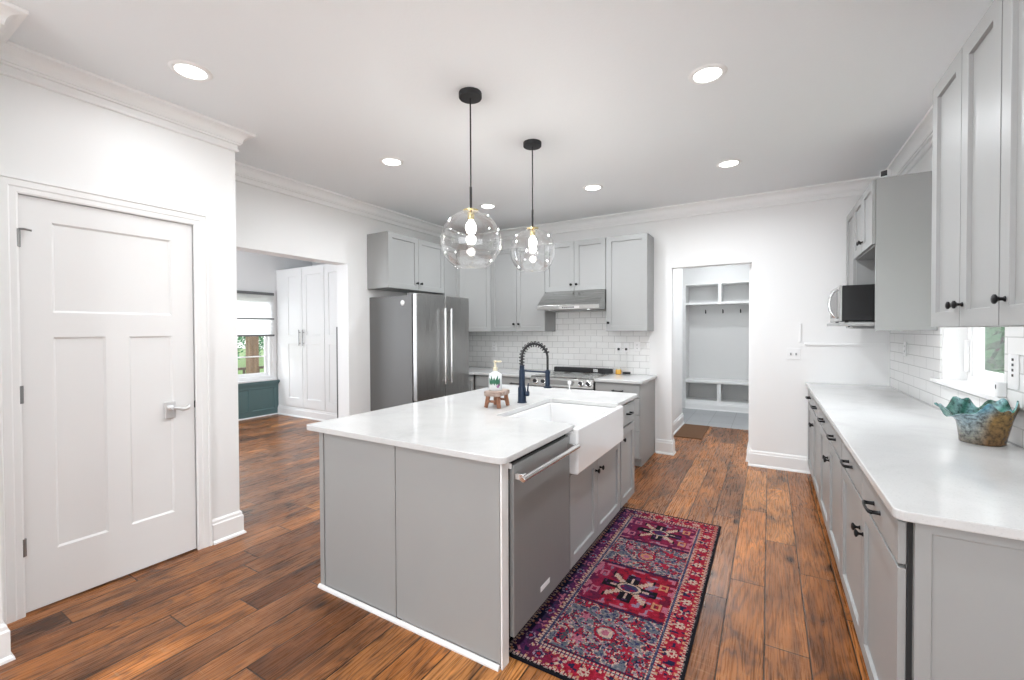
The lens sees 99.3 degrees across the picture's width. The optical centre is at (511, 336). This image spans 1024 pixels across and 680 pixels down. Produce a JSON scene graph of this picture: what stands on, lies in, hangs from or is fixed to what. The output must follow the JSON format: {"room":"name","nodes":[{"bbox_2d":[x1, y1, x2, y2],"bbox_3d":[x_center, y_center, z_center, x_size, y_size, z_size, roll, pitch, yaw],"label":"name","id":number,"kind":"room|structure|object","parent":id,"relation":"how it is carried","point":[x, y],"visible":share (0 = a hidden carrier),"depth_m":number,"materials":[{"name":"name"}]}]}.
{"room":"kitchen","nodes":[
{"label":"kitchen","id":0,"kind":"room"},
{"bbox_2d":[0,508,2,624],"bbox_3d":[-3.469,0.026,0.302,0.500,2.850,3.990,0,1,31],"label":"wall","id":1,"kind":"structure","parent":0,"point":[1,605],"depth_m":1.90,"materials":[{"name":"white paint"}]},
{"bbox_2d":[0,621,15,665],"bbox_3d":[-3.360,1.368,0.335,0.397,0.165,3.920,0,1,31],"label":"baseboard","id":2,"kind":"structure","parent":1,"relation":"attached to","point":[6,656],"depth_m":1.91,"materials":[{"name":"white paint"}]},
{"bbox_2d":[0,74,239,548],"bbox_3d":[-2.524,-0.012,2.747,0.627,2.850,1.182,0,1,31],"label":"wall","id":3,"kind":"structure","parent":0,"point":[46,135],"depth_m":2.70,"materials":[{"name":"white paint"}]},
{"bbox_2d":[0,173,212,624],"bbox_3d":[-2.328,0.303,2.560,0.144,2.224,0.938,0,1,31],"label":"door frame","id":4,"kind":"structure","parent":3,"relation":"in","point":[11,441],"depth_m":2.19,"materials":[{"name":"white paint"}]},
{"bbox_2d":[17,194,195,612],"bbox_3d":[-2.278,0.340,2.529,0.113,2.130,0.798,0,1,31],"label":"door","id":5,"kind":"structure","parent":4,"relation":"attached to","point":[107,400],"depth_m":2.48,"materials":[{"name":"white paint"}]},
{"bbox_2d":[0,0,255,152],"bbox_3d":[-2.946,-1.341,0.844,0.860,0.135,5.262,0,1,19],"label":"crown molding","id":6,"kind":"structure","parent":3,"relation":"attached to","point":[19,62],"depth_m":2.42,"materials":[{"name":"white paint"}]},
{"bbox_2d":[212,510,246,544],"bbox_3d":[-2.103,1.324,3.118,0.330,0.165,0.212,0,1,31],"label":"baseboard","id":7,"kind":"structure","parent":3,"relation":"attached to","point":[229,526],"depth_m":3.03,"materials":[{"name":"white paint"}]},
{"bbox_2d":[236,250,311,418],"bbox_3d":[-4.908,-0.054,6.443,0.235,2.850,4.300,0,1,31],"label":"wall","id":8,"kind":"structure","parent":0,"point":[255,271],"depth_m":7.40,"materials":[{"name":"white paint"}]},
{"bbox_2d":[237,290,274,336],"bbox_3d":[-4.427,-0.380,7.083,0.030,0.750,1.130,0,1,31],"label":"window shade","id":9,"kind":"object","parent":8,"relation":"attached to","point":[255,314],"visible":0.58,"depth_m":7.29,"materials":[{"name":"white fabric"}]},
{"bbox_2d":[237,289,276,383],"bbox_3d":[-4.490,-0.013,7.126,0.200,1.540,1.220,0,1,31],"label":"window","id":10,"kind":"structure","parent":8,"relation":"attached to","point":[269,373],"depth_m":7.55,"materials":[{"name":"white paint"}]},
{"bbox_2d":[238,413,277,420],"bbox_3d":[-4.583,1.355,6.847,0.012,0.020,1.888,0,1,31],"label":"baseboard","id":11,"kind":"structure","parent":8,"relation":"attached to","point":[273,413],"depth_m":7.33,"materials":[{"name":"white paint"}]},
{"bbox_2d":[312,262,324,265],"bbox_3d":[-2.359,-0.079,7.492,3.557,2.850,0.100,0,1,31],"label":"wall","id":12,"kind":"structure","parent":0,"point":[313,263],"depth_m":8.19,"materials":[{"name":"white paint"}]},
{"bbox_2d":[235,181,466,417],"bbox_3d":[-1.688,-0.046,4.955,0.180,2.850,3.710,0,1,31],"label":"wall","id":13,"kind":"structure","parent":0,"point":[268,222],"depth_m":4.63,"materials":[{"name":"white paint"}]},
{"bbox_2d":[235,161,467,244],"bbox_3d":[-1.545,-1.404,4.918,0.095,0.135,3.590,0,1,31],"label":"crown molding","id":14,"kind":"structure","parent":13,"relation":"attached to","point":[244,173],"depth_m":4.47,"materials":[{"name":"white paint"}]},
{"bbox_2d":[367,231,443,293],"bbox_3d":[-1.228,-0.849,5.191,0.363,0.609,0.944,0,1,31],"label":"upper cabinet","id":15,"kind":"object","parent":13,"relation":"attached to","point":[396,262],"visible":1,"depth_m":4.95,"materials":[{"name":"grey paint"}]},
{"bbox_2d":[434,246,459,296],"bbox_3d":[-0.917,-0.615,5.749,0.332,1.095,0.322,0,1,31],"label":"upper cabinet","id":16,"kind":"object","parent":13,"relation":"attached to","point":[451,273],"visible":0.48,"depth_m":5.67,"materials":[{"name":"grey paint"}]},
{"bbox_2d":[0,408,869,679],"bbox_3d":[-1.324,1.430,4.059,9.600,0.080,12.800,0,1,31],"label":"floor","id":17,"kind":"structure","parent":0,"point":[251,605],"depth_m":2.30,"materials":[{"name":"brown wood"}]},
{"bbox_2d":[276,264,337,420],"bbox_3d":[-2.769,0.092,7.167,2.860,2.520,0.661,0,1,31],"label":"tall cabinet","id":18,"kind":"object","parent":17,"relation":"on","point":[306,297],"visible":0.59,"depth_m":7.20,"materials":[{"name":"white paint"}]},
{"bbox_2d":[336,327,337,417],"bbox_3d":[-2.715,0.600,6.783,0.028,1.515,0.022,0,1,31],"label":"bar","id":19,"kind":"object","parent":17,"relation":"on","point":[336,327],"visible":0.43,"depth_m":6.77,"materials":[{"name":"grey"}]},
{"bbox_2d":[370,293,468,410],"bbox_3d":[-1.038,0.449,5.115,0.776,1.851,0.926,0,1,31],"label":"refrigerator","id":20,"kind":"object","parent":17,"relation":"on","point":[419,342],"visible":0.64,"depth_m":4.79,"materials":[{"name":"grey metal"}]},
{"bbox_2d":[469,375,474,390],"bbox_3d":[-0.619,0.918,5.980,0.616,0.884,0.870,0,1,31],"label":"base cabinet","id":21,"kind":"object","parent":17,"relation":"on","point":[471,377],"visible":0.16,"depth_m":5.56,"materials":[{"name":"grey paint"}]},
{"bbox_2d":[318,432,626,671],"bbox_3d":[-0.043,0.957,3.031,1.216,0.884,2.081,0,1,31],"label":"kitchen island","id":22,"kind":"object","parent":17,"relation":"on","point":[419,538],"visible":0.56,"depth_m":2.07,"materials":[{"name":"grey paint"}]},
{"bbox_2d":[307,384,636,464],"bbox_3d":[-0.061,0.500,3.050,1.324,0.030,2.135,0,1,31],"label":"island countertop","id":23,"kind":"structure","parent":22,"relation":"on","point":[459,425],"depth_m":2.45,"materials":[{"name":"white stone"}]},
{"bbox_2d":[484,389,509,408],"bbox_3d":[-0.104,0.428,3.034,0.132,0.115,0.196,0,1,25],"label":"stool","id":24,"kind":"object","parent":23,"relation":"on","point":[497,395],"visible":0.93,"depth_m":2.97,"materials":[{"name":"brown wood"}]},
{"bbox_2d":[489,360,501,390],"bbox_3d":[-0.116,0.267,3.029,0.092,0.208,0.058,0,1,6],"label":"soap bottle","id":25,"kind":"object","parent":24,"relation":"on","point":[495,378],"visible":1,"depth_m":3.01,"materials":[{"name":"white plastic"}]},
{"bbox_2d":[489,376,499,384],"bbox_3d":[-0.121,0.299,3.007,0.075,0.072,0.012,0,1,9],"label":"print","id":26,"kind":"object","parent":25,"relation":"attached to","point":[493,380],"depth_m":3.00,"materials":[{"name":"green paper"}]},
{"bbox_2d":[517,341,551,402],"bbox_3d":[0.162,0.256,3.173,0.258,0.452,0.072,0,1,17],"label":"faucet","id":27,"kind":"object","parent":23,"relation":"on","point":[522,393],"visible":1,"depth_m":3.17,"materials":[{"name":"blue"}]},
{"bbox_2d":[506,402,622,474],"bbox_3d":[0.328,0.628,2.921,0.597,0.258,0.874,0,1,31],"label":"sink","id":28,"kind":"object","parent":23,"relation":"in","point":[597,430],"visible":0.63,"depth_m":2.90,"materials":[{"name":"white ceramic"}]},
{"bbox_2d":[475,375,531,389],"bbox_3d":[0.037,0.920,5.671,0.820,0.884,0.746,0,1,31],"label":"base cabinet","id":29,"kind":"object","parent":17,"relation":"on","point":[481,381],"visible":0.2,"depth_m":5.47,"materials":[{"name":"grey paint"}]},
{"bbox_2d":[469,366,553,377],"bbox_3d":[-0.267,0.463,5.763,1.446,0.030,0.868,0,1,31],"label":"countertop","id":30,"kind":"structure","parent":29,"relation":"on","point":[510,372],"depth_m":5.65,"materials":[{"name":"white stone"}]},
{"bbox_2d":[508,434,579,638],"bbox_3d":[-0.058,0.976,2.280,0.638,0.868,0.632,0,1,31],"label":"dishwasher","id":31,"kind":"object","parent":17,"relation":"on","point":[538,480],"visible":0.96,"depth_m":2.07,"materials":[{"name":"silver metal"}]},
{"bbox_2d":[530,366,612,390],"bbox_3d":[0.719,0.879,5.235,0.782,0.972,0.780,0,1,31],"label":"range","id":32,"kind":"object","parent":17,"relation":"on","point":[581,378],"visible":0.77,"depth_m":5.07,"materials":[{"name":"silver metal"}]},
{"bbox_2d":[535,386,593,390],"bbox_3d":[0.547,0.890,4.944,0.776,0.620,0.104,0,1,31],"label":"oven","id":33,"kind":"object","parent":32,"relation":"in","point":[565,387],"depth_m":4.86,"materials":[{"name":"silver metal"}]},
{"bbox_2d":[531,371,609,378],"bbox_3d":[0.720,0.455,5.234,0.776,0.009,0.620,0,1,31],"label":"cooktop","id":34,"kind":"object","parent":32,"relation":"in","point":[553,374],"depth_m":5.15,"materials":[{"name":"silver metal"}]},
{"bbox_2d":[569,443,619,569],"bbox_3d":[0.304,1.081,2.998,0.672,0.635,0.956,0,1,31],"label":"base cabinet","id":35,"kind":"object","parent":17,"relation":"on","point":[594,493],"visible":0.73,"depth_m":2.76,"materials":[{"name":"grey paint"}]},
{"bbox_2d":[509,506,720,679],"bbox_3d":[0.737,1.397,2.564,0.738,0.009,1.860,0,1,31],"label":"rug","id":36,"kind":"object","parent":17,"relation":"on","point":[629,608],"visible":0.95,"depth_m":2.26,"materials":[{"name":"red fabric"}]},
{"bbox_2d":[595,379,654,466],"bbox_3d":[1.286,0.925,4.932,0.487,0.884,0.746,0,1,31],"label":"base cabinet","id":37,"kind":"object","parent":17,"relation":"on","point":[644,404],"visible":0.34,"depth_m":4.67,"materials":[{"name":"grey paint"}]},
{"bbox_2d":[594,373,656,383],"bbox_3d":[1.299,0.468,4.930,0.515,0.030,0.710,0,1,31],"label":"countertop","id":38,"kind":"structure","parent":37,"relation":"on","point":[613,378],"depth_m":4.77,"materials":[{"name":"white stone"}]},
{"bbox_2d":[615,369,621,373],"bbox_3d":[1.285,0.415,5.253,0.072,0.066,0.071,0,1,31],"label":"jar","id":39,"kind":"object","parent":38,"relation":"on","point":[617,371],"visible":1,"depth_m":5.22,"materials":[{"name":"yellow glass"}]},
{"bbox_2d":[620,400,633,507],"bbox_3d":[0.656,0.946,3.583,0.681,0.884,0.390,0,1,31],"label":"base cabinet","id":40,"kind":"object","parent":17,"relation":"on","point":[627,445],"visible":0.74,"depth_m":3.44,"materials":[{"name":"grey paint"}]},
{"bbox_2d":[674,424,709,439],"bbox_3d":[2.564,1.338,6.191,0.355,0.012,0.890,0,1,31],"label":"doormat","id":41,"kind":"object","parent":17,"relation":"on","point":[692,431],"visible":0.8,"depth_m":6.14,"materials":[{"name":"brown fabric"}]},
{"bbox_2d":[682,264,748,412],"bbox_3d":[3.764,-0.110,7.934,1.208,2.850,0.452,0,1,31],"label":"built-in shelving","id":42,"kind":"object","parent":17,"relation":"on","point":[715,299],"visible":0.7,"depth_m":8.04,"materials":[{"name":"white paint"}]},
{"bbox_2d":[686,281,748,305],"bbox_3d":[3.761,-0.780,7.929,1.063,0.380,0.400,0,1,31],"label":"shelf","id":43,"kind":"object","parent":42,"relation":"attached to","point":[698,293],"depth_m":7.99,"materials":[{"name":"white paint"}]},
{"bbox_2d":[805,389,820,500],"bbox_3d":[2.911,0.936,3.688,0.676,0.884,1.185,0,1,31],"label":"base cabinet","id":44,"kind":"object","parent":17,"relation":"on","point":[813,406],"visible":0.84,"depth_m":3.78,"materials":[{"name":"grey paint"}]},
{"bbox_2d":[817,407,841,577],"bbox_3d":[2.313,0.952,2.677,0.676,0.884,1.155,0,1,31],"label":"base cabinet","id":45,"kind":"object","parent":17,"relation":"on","point":[830,440],"visible":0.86,"depth_m":2.75,"materials":[{"name":"grey paint"}]},
{"bbox_2d":[840,440,1023,679],"bbox_3d":[1.711,0.969,1.657,0.676,0.884,1.204,0,1,31],"label":"base cabinet","id":46,"kind":"object","parent":17,"relation":"on","point":[925,602],"visible":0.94,"depth_m":1.26,"materials":[{"name":"grey paint"}]},
{"bbox_2d":[806,382,1023,540],"bbox_3d":[2.311,0.495,2.655,0.647,0.030,3.598,0,1,31],"label":"countertop","id":47,"kind":"structure","parent":46,"relation":"on","point":[912,454],"depth_m":1.71,"materials":[{"name":"white stone"}]},
{"bbox_2d":[934,396,1019,446],"bbox_3d":[2.149,0.385,2.022,0.291,0.209,0.252,0,1,31],"label":"bowl","id":48,"kind":"object","parent":47,"relation":"on","point":[991,423],"visible":1,"depth_m":1.97,"materials":[{"name":"teal ceramic"}]},
{"bbox_2d":[5,0,993,234],"bbox_3d":[-1.337,-1.510,4.018,9.600,0.100,12.800,0,1,31],"label":"ceiling","id":49,"kind":"structure","parent":0,"point":[810,92],"depth_m":2.49,"materials":[{"name":"white paint"}]},
{"bbox_2d":[168,59,212,81],"bbox_3d":[-1.732,-1.430,2.347,0.198,0.009,0.198,0,1,31],"label":"recessed light","id":50,"kind":"object","parent":49,"relation":"in","point":[189,70],"visible":1,"depth_m":2.34,"materials":[{"name":"white paint"}]},
{"bbox_2d":[174,64,206,78],"bbox_3d":[-1.732,-1.430,2.347,0.141,0.001,0.141,0,1,31],"label":"diffuser","id":51,"kind":"object","parent":50,"relation":"attached to","point":[188,71],"depth_m":2.34,"materials":[{"name":"white plastic"}]},
{"bbox_2d":[379,157,403,165],"bbox_3d":[-0.997,-1.451,3.609,0.198,0.009,0.198,0,1,31],"label":"recessed light","id":52,"kind":"object","parent":49,"relation":"in","point":[389,161],"visible":1,"depth_m":3.60,"materials":[{"name":"white paint"}]},
{"bbox_2d":[383,159,399,164],"bbox_3d":[-0.997,-1.450,3.609,0.141,0.001,0.141,0,1,31],"label":"diffuser","id":53,"kind":"object","parent":52,"relation":"attached to","point":[385,161],"depth_m":3.60,"materials":[{"name":"white plastic"}]},
{"bbox_2d":[440,87,500,267],"bbox_3d":[-0.245,-0.931,2.587,0.362,1.026,0.362,0,1,31],"label":"pendant light","id":54,"kind":"object","parent":49,"relation":"hanging from","point":[468,95],"visible":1,"depth_m":2.57,"materials":[{"name":"black"}]},
{"bbox_2d":[479,203,495,208],"bbox_3d":[-0.272,-1.472,4.905,0.198,0.009,0.198,0,1,31],"label":"recessed light","id":55,"kind":"object","parent":49,"relation":"in","point":[486,205],"visible":1,"depth_m":4.90,"materials":[{"name":"white paint"}]},
{"bbox_2d":[482,205,493,207],"bbox_3d":[-0.272,-1.471,4.905,0.141,0.001,0.141,0,1,31],"label":"diffuser","id":56,"kind":"object","parent":55,"relation":"attached to","point":[483,206],"depth_m":4.91,"materials":[{"name":"white plastic"}]},
{"bbox_2d":[510,139,555,271],"bbox_3d":[0.154,-0.976,3.268,0.344,0.958,0.344,0,1,31],"label":"pendant light","id":57,"kind":"object","parent":49,"relation":"hanging from","point":[529,144],"visible":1,"depth_m":3.25,"materials":[{"name":"black"}]},
{"bbox_2d":[583,184,602,190],"bbox_3d":[0.796,-1.468,4.286,0.198,0.009,0.198,0,1,31],"label":"recessed light","id":58,"kind":"object","parent":49,"relation":"in","point":[591,187],"visible":1,"depth_m":4.27,"materials":[{"name":"white paint"}]},
{"bbox_2d":[586,186,599,189],"bbox_3d":[0.796,-1.467,4.286,0.141,0.001,0.141,0,1,31],"label":"diffuser","id":59,"kind":"object","parent":58,"relation":"attached to","point":[587,187],"depth_m":4.29,"materials":[{"name":"white plastic"}]},
{"bbox_2d":[688,63,726,84],"bbox_3d":[1.076,-1.442,2.396,0.198,0.009,0.198,0,1,31],"label":"recessed light","id":60,"kind":"object","parent":49,"relation":"in","point":[712,72],"visible":1,"depth_m":2.38,"materials":[{"name":"white paint"}]},
{"bbox_2d":[694,68,721,81],"bbox_3d":[1.076,-1.442,2.396,0.141,0.001,0.141,0,1,31],"label":"diffuser","id":61,"kind":"object","parent":60,"relation":"attached to","point":[700,74],"depth_m":2.39,"materials":[{"name":"white plastic"}]},
{"bbox_2d":[716,159,741,167],"bbox_3d":[1.832,-1.464,3.680,0.198,0.009,0.198,0,1,31],"label":"recessed light","id":62,"kind":"object","parent":49,"relation":"in","point":[728,163],"visible":1,"depth_m":3.67,"materials":[{"name":"white paint"}]},
{"bbox_2d":[720,161,737,166],"bbox_3d":[1.832,-1.463,3.680,0.141,0.001,0.141,0,1,31],"label":"diffuser","id":63,"kind":"object","parent":62,"relation":"attached to","point":[722,163],"depth_m":3.67,"materials":[{"name":"white plastic"}]},
{"bbox_2d":[674,269,682,419],"bbox_3d":[2.017,-0.078,6.115,0.450,2.850,1.818,0,1,31],"label":"wall","id":64,"kind":"structure","parent":0,"point":[678,273],"depth_m":6.36,"materials":[{"name":"white paint"}]},
{"bbox_2d":[674,413,748,461],"bbox_3d":[2.809,1.258,6.424,1.310,0.165,3.118,0,1,31],"label":"baseboard","id":65,"kind":"structure","parent":64,"relation":"attached to","point":[678,422],"depth_m":6.26,"materials":[{"name":"white paint"}]},
{"bbox_2d":[467,195,890,456],"bbox_3d":[1.506,-0.064,5.291,5.337,2.850,0.120,0,1,31],"label":"wall","id":66,"kind":"structure","parent":0,"point":[796,253],"depth_m":4.49,"materials":[{"name":"white paint"}]},
{"bbox_2d":[460,250,491,331],"bbox_3d":[-0.557,-0.621,6.070,0.627,1.095,0.604,0,1,31],"label":"upper cabinet","id":67,"kind":"object","parent":66,"relation":"attached to","point":[475,279],"visible":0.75,"depth_m":5.87,"materials":[{"name":"grey paint"}]},
{"bbox_2d":[492,343,495,350],"bbox_3d":[-0.256,0.140,6.251,0.072,0.115,0.009,0,1,31],"label":"wall outlet","id":68,"kind":"object","parent":66,"relation":"attached to","point":[493,344],"visible":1,"depth_m":6.25,"materials":[{"name":"white plastic"}]},
{"bbox_2d":[491,245,554,331],"bbox_3d":[0.135,-0.620,5.812,0.815,1.095,0.345,0,1,31],"label":"upper cabinet","id":69,"kind":"object","parent":66,"relation":"attached to","point":[516,295],"visible":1,"depth_m":5.68,"materials":[{"name":"grey paint"}]},
{"bbox_2d":[469,311,648,374],"bbox_3d":[0.478,0.026,5.826,2.664,0.836,0.008,0,1,31],"label":"backsplash","id":70,"kind":"structure","parent":66,"relation":"attached to","point":[580,338],"depth_m":5.66,"materials":[{"name":"white tile"}]},
{"bbox_2d":[537,289,605,311],"bbox_3d":[0.777,-0.441,5.322,0.788,0.240,0.556,0,1,31],"label":"range hood","id":71,"kind":"object","parent":66,"relation":"attached to","point":[582,300],"visible":0.92,"depth_m":5.14,"materials":[{"name":"silver metal"}]},
{"bbox_2d":[545,238,605,291],"bbox_3d":[0.826,-0.864,5.400,0.789,0.602,0.345,0,1,31],"label":"upper cabinet","id":72,"kind":"object","parent":66,"relation":"attached to","point":[576,265],"visible":0.95,"depth_m":5.26,"materials":[{"name":"grey paint"}]},
{"bbox_2d":[616,343,621,355],"bbox_3d":[1.310,0.153,5.314,0.062,0.147,0.030,0,1,31],"label":"wall outlet","id":73,"kind":"object","parent":66,"relation":"attached to","point":[618,345],"visible":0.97,"depth_m":5.30,"materials":[{"name":"white plastic"}]},
{"bbox_2d":[624,343,628,370],"bbox_3d":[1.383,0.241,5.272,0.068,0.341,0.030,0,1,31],"label":"wall outlet","id":74,"kind":"object","parent":66,"relation":"attached to","point":[626,345],"visible":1,"depth_m":5.27,"materials":[{"name":"white plastic"}]},
{"bbox_2d":[606,233,653,330],"bbox_3d":[1.373,-0.615,5.081,0.472,1.095,0.345,0,1,31],"label":"upper cabinet","id":75,"kind":"object","parent":66,"relation":"attached to","point":[629,258],"visible":1,"depth_m":4.97,"materials":[{"name":"grey paint"}]},
{"bbox_2d":[634,342,639,351],"bbox_3d":[1.498,0.117,5.214,0.075,0.115,0.009,0,1,31],"label":"wall outlet","id":76,"kind":"object","parent":66,"relation":"attached to","point":[636,344],"visible":1,"depth_m":5.21,"materials":[{"name":"white plastic"}]},
{"bbox_2d":[467,176,879,245],"bbox_3d":[1.394,-1.420,5.210,4.857,0.135,0.095,0,1,31],"label":"crown molding","id":77,"kind":"structure","parent":66,"relation":"attached to","point":[854,187],"depth_m":4.84,"materials":[{"name":"white paint"}]},
{"bbox_2d":[656,438,809,473],"bbox_3d":[2.370,1.282,4.786,1.500,0.165,0.150,0,1,31],"label":"baseboard","id":78,"kind":"structure","parent":66,"relation":"attached to","point":[778,461],"depth_m":4.53,"materials":[{"name":"white paint"}]},
{"bbox_2d":[787,348,799,359],"bbox_3d":[2.856,0.173,4.418,0.118,0.118,0.016,0,1,31],"label":"light switch","id":79,"kind":"object","parent":66,"relation":"attached to","point":[792,353],"visible":1,"depth_m":4.42,"materials":[{"name":"white plastic"}]},
{"bbox_2d":[799,323,800,341],"bbox_3d":[2.904,-0.045,4.388,0.020,0.185,0.014,0,1,31],"label":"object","id":80,"kind":"object","parent":66,"relation":"attached to","point":[799,323],"visible":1,"depth_m":4.38,"materials":[{"name":"white paint"}]},
{"bbox_2d":[804,343,884,345],"bbox_3d":[3.205,0.071,4.211,0.625,0.020,0.016,0,1,31],"label":"wall trim","id":81,"kind":"structure","parent":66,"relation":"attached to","point":[857,344],"depth_m":4.19,"materials":[{"name":"white paint"}]},
{"bbox_2d":[748,264,751,460],"bbox_3d":[3.546,-0.086,6.256,0.120,2.850,3.618,0,1,31],"label":"wall","id":82,"kind":"structure","parent":0,"point":[750,265],"depth_m":4.73,"materials":[{"name":"white paint"}]},
{"bbox_2d":[892,147,1022,448],"bbox_3d":[1.351,0.007,0.226,0.150,2.850,8.762,0,1,31],"label":"wall","id":83,"kind":"structure","parent":0,"point":[925,163],"depth_m":3.16,"materials":[{"name":"white paint"}]},
{"bbox_2d":[827,171,937,330],"bbox_3d":[2.902,-0.584,3.533,0.529,1.064,1.191,0,1,31],"label":"upper cabinet","id":84,"kind":"object","parent":83,"relation":"attached to","point":[889,227],"visible":0.88,"depth_m":3.00,"materials":[{"name":"grey paint"}]},
{"bbox_2d":[827,322,874,325],"bbox_3d":[2.796,-0.099,3.370,0.514,0.022,0.750,0,1,31],"label":"shelf","id":85,"kind":"object","parent":84,"relation":"attached to","point":[845,323],"depth_m":3.16,"materials":[{"name":"grey paint"}]},
{"bbox_2d":[828,284,874,322],"bbox_3d":[2.714,-0.246,3.355,0.502,0.274,0.575,0,1,31],"label":"microwave","id":86,"kind":"object","parent":84,"relation":"on","point":[846,303],"visible":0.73,"depth_m":3.17,"materials":[{"name":"black glass"}]},
{"bbox_2d":[880,169,891,177],"bbox_3d":[2.627,-1.139,3.060,0.052,0.062,0.048,-1,1,-27],"label":"security camera","id":87,"kind":"object","parent":84,"relation":"on","point":[884,173],"visible":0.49,"depth_m":3.04,"materials":[{"name":"white plastic"}]},
{"bbox_2d":[903,342,906,355],"bbox_3d":[3.228,0.098,3.577,0.009,0.115,0.072,0,1,31],"label":"wall outlet","id":88,"kind":"object","parent":83,"relation":"attached to","point":[905,343],"visible":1,"depth_m":3.56,"materials":[{"name":"white plastic"}]},
{"bbox_2d":[886,105,932,175],"bbox_3d":[1.265,-1.351,0.312,0.095,0.135,8.662,0,1,31],"label":"crown molding","id":89,"kind":"structure","parent":83,"relation":"attached to","point":[919,142],"depth_m":3.24,"materials":[{"name":"white paint"}]},
{"bbox_2d":[890,327,1023,448],"bbox_3d":[2.504,0.206,2.335,0.008,0.556,3.962,0,1,31],"label":"backsplash","id":90,"kind":"structure","parent":83,"relation":"attached to","point":[910,374],"depth_m":3.02,"materials":[{"name":"white tile"}]},
{"bbox_2d":[930,327,1007,400],"bbox_3d":[2.642,-0.276,2.446,0.183,1.163,1.053,0,1,31],"label":"window","id":91,"kind":"structure","parent":83,"relation":"in","point":[963,356],"depth_m":2.73,"materials":[{"name":"white paint"}]},
{"bbox_2d":[994,381,1006,397],"bbox_3d":[2.324,0.250,2.072,0.034,0.075,0.040,0,1,31],"label":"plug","id":92,"kind":"object","parent":91,"relation":"on","point":[1000,388],"visible":1,"depth_m":2.06,"materials":[{"name":"white plastic"}]},
{"bbox_2d":[931,0,1023,326],"bbox_3d":[1.863,-0.577,1.610,0.360,1.078,0.683,0,1,31],"label":"upper cabinet","id":93,"kind":"object","parent":83,"relation":"attached to","point":[967,99],"visible":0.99,"depth_m":1.62,"materials":[{"name":"grey paint"}]},
{"bbox_2d":[990,0,1023,325],"bbox_3d":[1.505,-0.567,1.004,0.360,1.078,0.716,0,1,31],"label":"upper cabinet","id":94,"kind":"object","parent":83,"relation":"attached to","point":[1011,298],"visible":1,"depth_m":1.33,"materials":[{"name":"grey paint"}]},
{"bbox_2d":[1008,354,1019,389],"bbox_3d":[2.291,0.159,1.989,0.008,0.160,0.095,0,1,31],"label":"wall outlet","id":95,"kind":"object","parent":83,"relation":"attached to","point":[1013,359],"visible":1,"depth_m":1.98,"materials":[{"name":"white plastic"}]},
{"label":"outside","id":96,"kind":"structure","parent":0,"visible":0},
{"bbox_2d":[238,348,263,373],"bbox_3d":[2.552,2.055,4.334,120.000,0.130,50.000,0,1,31],"label":"ground","id":97,"kind":"structure","parent":96,"point":[242,362],"depth_m":31.38,"materials":[{"name":"green plant"}]},
{"bbox_2d":[237,336,263,359],"bbox_3d":[-16.299,-1.401,25.302,5.304,6.369,4.943,0,1,31],"label":"tree","id":98,"kind":"object","parent":97,"relation":"on","point":[240,341],"visible":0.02,"depth_m":25.64,"materials":[{"name":"green plant"}]},
{"bbox_2d":[237,336,263,355],"bbox_3d":[-18.477,-1.874,34.320,5.756,7.082,5.688,0,1,31],"label":"tree","id":99,"kind":"object","parent":97,"relation":"on","point":[261,336],"visible":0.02,"depth_m":33.56,"materials":[{"name":"green plant"}]},
{"bbox_2d":[985,327,1004,373],"bbox_3d":[9.318,-0.448,8.279,3.300,4.725,3.246,0,1,31],"label":"tree","id":100,"kind":"object","parent":97,"relation":"on","point":[994,336],"visible":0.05,"depth_m":7.48,"materials":[{"name":"green plant"}]},
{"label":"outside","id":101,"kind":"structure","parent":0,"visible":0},
{"bbox_3d":[-5.255,1.571,8.359,2.280,0.150,7.000,0,1,31],"label":"floor","id":102,"kind":"structure","parent":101,"visible":0},
{"bbox_2d":[238,366,263,373],"bbox_3d":[-5.939,1.039,9.045,0.100,0.900,5.540,0,1,31],"label":"porch railing","id":103,"kind":"object","parent":102,"relation":"on","point":[260,367],"visible":0.02,"depth_m":9.33,"materials":[{"name":"brown wood"}]},
{"bbox_2d":[245,336,258,373],"bbox_3d":[-5.489,-0.040,9.191,0.180,3.050,0.180,0,1,31],"label":"porch post","id":104,"kind":"object","parent":102,"relation":"on","point":[252,343],"visible":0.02,"depth_m":9.13,"materials":[{"name":"brown wood"}]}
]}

